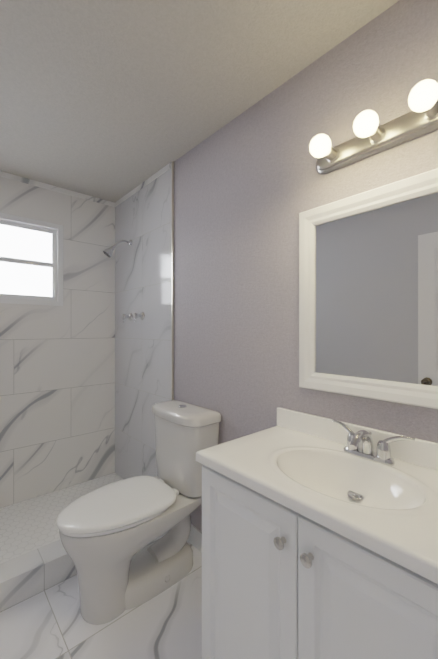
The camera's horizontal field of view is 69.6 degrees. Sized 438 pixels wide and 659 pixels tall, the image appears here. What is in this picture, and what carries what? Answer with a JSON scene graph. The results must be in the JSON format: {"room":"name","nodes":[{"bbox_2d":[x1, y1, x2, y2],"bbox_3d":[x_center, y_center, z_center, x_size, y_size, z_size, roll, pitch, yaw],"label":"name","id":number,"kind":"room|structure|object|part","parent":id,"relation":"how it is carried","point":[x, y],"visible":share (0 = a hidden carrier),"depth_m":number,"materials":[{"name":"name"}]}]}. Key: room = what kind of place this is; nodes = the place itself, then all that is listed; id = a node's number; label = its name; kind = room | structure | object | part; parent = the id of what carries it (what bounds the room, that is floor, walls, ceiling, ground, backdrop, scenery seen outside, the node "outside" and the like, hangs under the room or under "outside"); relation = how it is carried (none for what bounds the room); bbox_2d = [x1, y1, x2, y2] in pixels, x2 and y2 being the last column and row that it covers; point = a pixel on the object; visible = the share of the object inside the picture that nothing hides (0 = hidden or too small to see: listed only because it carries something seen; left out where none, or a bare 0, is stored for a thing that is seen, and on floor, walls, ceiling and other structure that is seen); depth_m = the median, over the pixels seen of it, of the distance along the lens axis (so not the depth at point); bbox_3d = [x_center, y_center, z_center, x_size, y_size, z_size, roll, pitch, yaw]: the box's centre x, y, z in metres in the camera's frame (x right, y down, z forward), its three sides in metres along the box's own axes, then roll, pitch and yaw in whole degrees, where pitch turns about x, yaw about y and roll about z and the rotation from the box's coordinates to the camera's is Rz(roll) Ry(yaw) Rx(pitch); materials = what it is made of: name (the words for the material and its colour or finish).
{"room":"bathroom","nodes":[
{"label":"bathroom","id":0,"kind":"room"},
{"bbox_2d":[0,532,201,658],"bbox_3d":[-0.470,1.349,1.070,1.860,0.060,3.410,0,0,-42],"label":"floor","id":1,"kind":"structure","parent":0,"point":[50,623],"depth_m":1.39,"materials":[{"name":"tile"}]},
{"bbox_2d":[0,540,76,611],"bbox_3d":[-0.961,1.252,1.623,1.620,0.135,0.150,0,0,-42],"label":"curb","id":2,"kind":"object","parent":1,"relation":"on","point":[31,573],"visible":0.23,"depth_m":1.59,"materials":[{"name":"stone"}]},
{"bbox_2d":[0,473,122,563],"bbox_3d":[-1.261,1.290,1.961,1.596,0.060,0.763,0,0,-42],"label":"pan","id":3,"kind":"object","parent":1,"relation":"on","point":[28,525],"visible":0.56,"depth_m":2.10,"materials":[{"name":"tile"}]},
{"bbox_2d":[57,400,220,624],"bbox_3d":[-0.415,0.879,1.634,0.778,0.882,0.464,0,0,-42],"label":"toilet","id":4,"kind":"object","parent":1,"relation":"on","point":[120,557],"visible":1,"depth_m":1.55,"materials":[{"name":"ceramic"}]},
{"bbox_3d":[-0.509,0.878,1.551,0.512,0.021,0.384,0,0,-42],"label":"seat","id":5,"kind":"part","parent":4,"relation":"part of","materials":[{"name":"plastic"}]},
{"bbox_3d":[-0.491,0.865,1.567,0.575,0.046,0.396,0,0,-42],"label":"lid","id":6,"kind":"part","parent":4,"relation":"part of","materials":[{"name":"plastic"}]},
{"bbox_3d":[-0.209,0.476,1.817,0.228,0.058,0.464,0,0,-42],"label":"tank lid","id":7,"kind":"part","parent":4,"relation":"part of","materials":[{"name":"ceramic"}]},
{"bbox_3d":[-0.206,0.697,1.820,0.208,0.383,0.436,0,0,-42],"label":"tank","id":8,"kind":"part","parent":4,"relation":"part of","materials":[{"name":"ceramic"}]},
{"bbox_2d":[196,407,437,658],"bbox_3d":[0.368,0.825,0.969,0.490,0.987,0.834,0,0,-42],"label":"bathroom vanity","id":9,"kind":"object","parent":1,"relation":"on","point":[319,537],"visible":1,"depth_m":0.89,"materials":[{"name":"white wood"}]},
{"bbox_2d":[196,426,437,583],"bbox_3d":[0.373,0.494,0.973,0.479,0.128,0.834,0,0,-42],"label":"countertop","id":10,"kind":"structure","parent":9,"relation":"on","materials":[{"name":"stone"}]},
{"bbox_2d":[332,419,414,465],"bbox_3d":[0.472,0.383,1.038,0.140,0.102,0.274,0,0,-42],"label":"faucet","id":11,"kind":"object","parent":10,"relation":"on","point":[366,456],"depth_m":1.04,"materials":[{"name":"silver metal"}]},
{"bbox_2d":[0,0,398,202],"bbox_3d":[-0.470,-1.161,1.074,1.860,0.080,3.410,0,0,-42],"label":"ceiling","id":12,"kind":"structure","parent":0,"point":[114,101],"depth_m":1.37,"materials":[{"name":"paint"}]},
{"bbox_2d":[174,0,437,531],"bbox_3d":[0.181,0.100,1.649,0.120,2.440,3.410,0,0,-42],"label":"wall","id":13,"kind":"structure","parent":0,"point":[251,183],"depth_m":1.47,"materials":[{"name":"paint"}]},
{"bbox_2d":[115,162,171,206],"bbox_3d":[-0.617,-1.099,2.447,0.016,0.040,0.920,0,0,-42],"label":"trim","id":14,"kind":"structure","parent":13,"relation":"attached to","point":[163,170],"depth_m":2.36,"materials":[{"name":"stone"}]},
{"bbox_2d":[115,168,171,479],"bbox_3d":[-0.616,0.121,2.447,0.012,2.400,0.920,0,0,-42],"label":"wall tile","id":15,"kind":"structure","parent":13,"relation":"attached to","point":[143,348],"depth_m":2.40,"materials":[{"name":"white tile"}]},
{"bbox_2d":[103,240,132,257],"bbox_3d":[-0.805,-0.645,2.496,0.218,0.164,0.072,0,0,-34],"label":"shower head","id":16,"kind":"object","parent":15,"relation":"attached to","point":[108,252],"visible":1,"depth_m":2.46},
{"bbox_2d":[122,313,129,322],"bbox_3d":[-0.741,-0.094,2.523,0.074,0.082,0.062,0,0,-42],"label":"shower valve","id":17,"kind":"object","parent":15,"relation":"attached to","point":[124,316],"depth_m":2.50,"materials":[{"name":"silver metal"}]},
{"bbox_2d":[130,312,144,321],"bbox_3d":[-0.608,-0.094,2.374,0.074,0.082,0.062,0,0,-42],"label":"shower valve","id":18,"kind":"object","parent":15,"relation":"attached to","point":[141,315],"depth_m":2.37,"materials":[{"name":"silver metal"}]},
{"bbox_2d":[172,161,173,399],"bbox_3d":[-0.308,0.100,2.098,0.015,2.440,0.011,0,0,-42],"label":"trim","id":19,"kind":"structure","parent":13,"relation":"attached to","point":[172,280],"depth_m":2.09,"materials":[{"name":"silver metal"}]},
{"bbox_2d":[187,524,201,552],"bbox_3d":[0.440,1.262,1.255,0.013,0.115,2.238,0,0,-42],"label":"baseboard","id":20,"kind":"structure","parent":13,"relation":"attached to","point":[195,538],"depth_m":1.90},
{"bbox_2d":[277,407,437,470],"bbox_3d":[0.544,0.395,1.125,0.020,0.082,0.834,0,0,-42],"label":"backsplash","id":21,"kind":"structure","parent":13,"relation":"attached to","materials":[{"name":"stone"}]},
{"bbox_2d":[299,168,437,408],"bbox_3d":[0.547,-0.126,1.125,0.027,0.744,0.600,0,0,-42],"label":"mirror","id":22,"kind":"object","parent":13,"relation":"attached to","point":[368,294],"visible":0.98,"depth_m":1.12,"materials":[{"name":"white mirror"}]},
{"bbox_2d":[309,79,437,173],"bbox_3d":[0.509,-0.673,1.066,0.164,0.088,0.490,0,0,-42],"label":"sconce","id":23,"kind":"object","parent":13,"relation":"attached to","point":[374,138],"visible":1,"depth_m":1.05,"materials":[{"name":"silver metal"}]},
{"bbox_3d":[-1.562,0.101,2.302,1.620,2.440,0.120,0,0,-42],"label":"wall","id":24,"kind":"structure","parent":0,"visible":0},
{"bbox_2d":[0,212,62,305],"bbox_3d":[-1.592,-0.507,2.235,0.885,0.641,0.082,0,0,-42],"label":"window","id":25,"kind":"structure","parent":24,"relation":"in","point":[31,261],"depth_m":2.38,"materials":[{"name":"glass"}]},
{"bbox_3d":[-1.601,-0.507,2.245,0.785,0.541,0.006,0,0,-42],"label":"glass","id":26,"kind":"part","parent":25,"relation":"part of","materials":[{"name":"white glass"}]},
{"bbox_2d":[0,171,114,206],"bbox_3d":[-1.517,-1.099,2.253,1.596,0.040,0.016,0,0,-42],"label":"trim","id":27,"kind":"structure","parent":24,"relation":"attached to","point":[49,187],"depth_m":2.45,"materials":[{"name":"stone"}]},
{"bbox_2d":[0,177,114,507],"bbox_3d":[-1.518,0.121,2.252,1.596,2.400,0.012,0,0,-42],"label":"wall tile","id":28,"kind":"structure","parent":24,"relation":"attached to","point":[57,397],"depth_m":2.50,"materials":[{"name":"white tile"}]}
]}

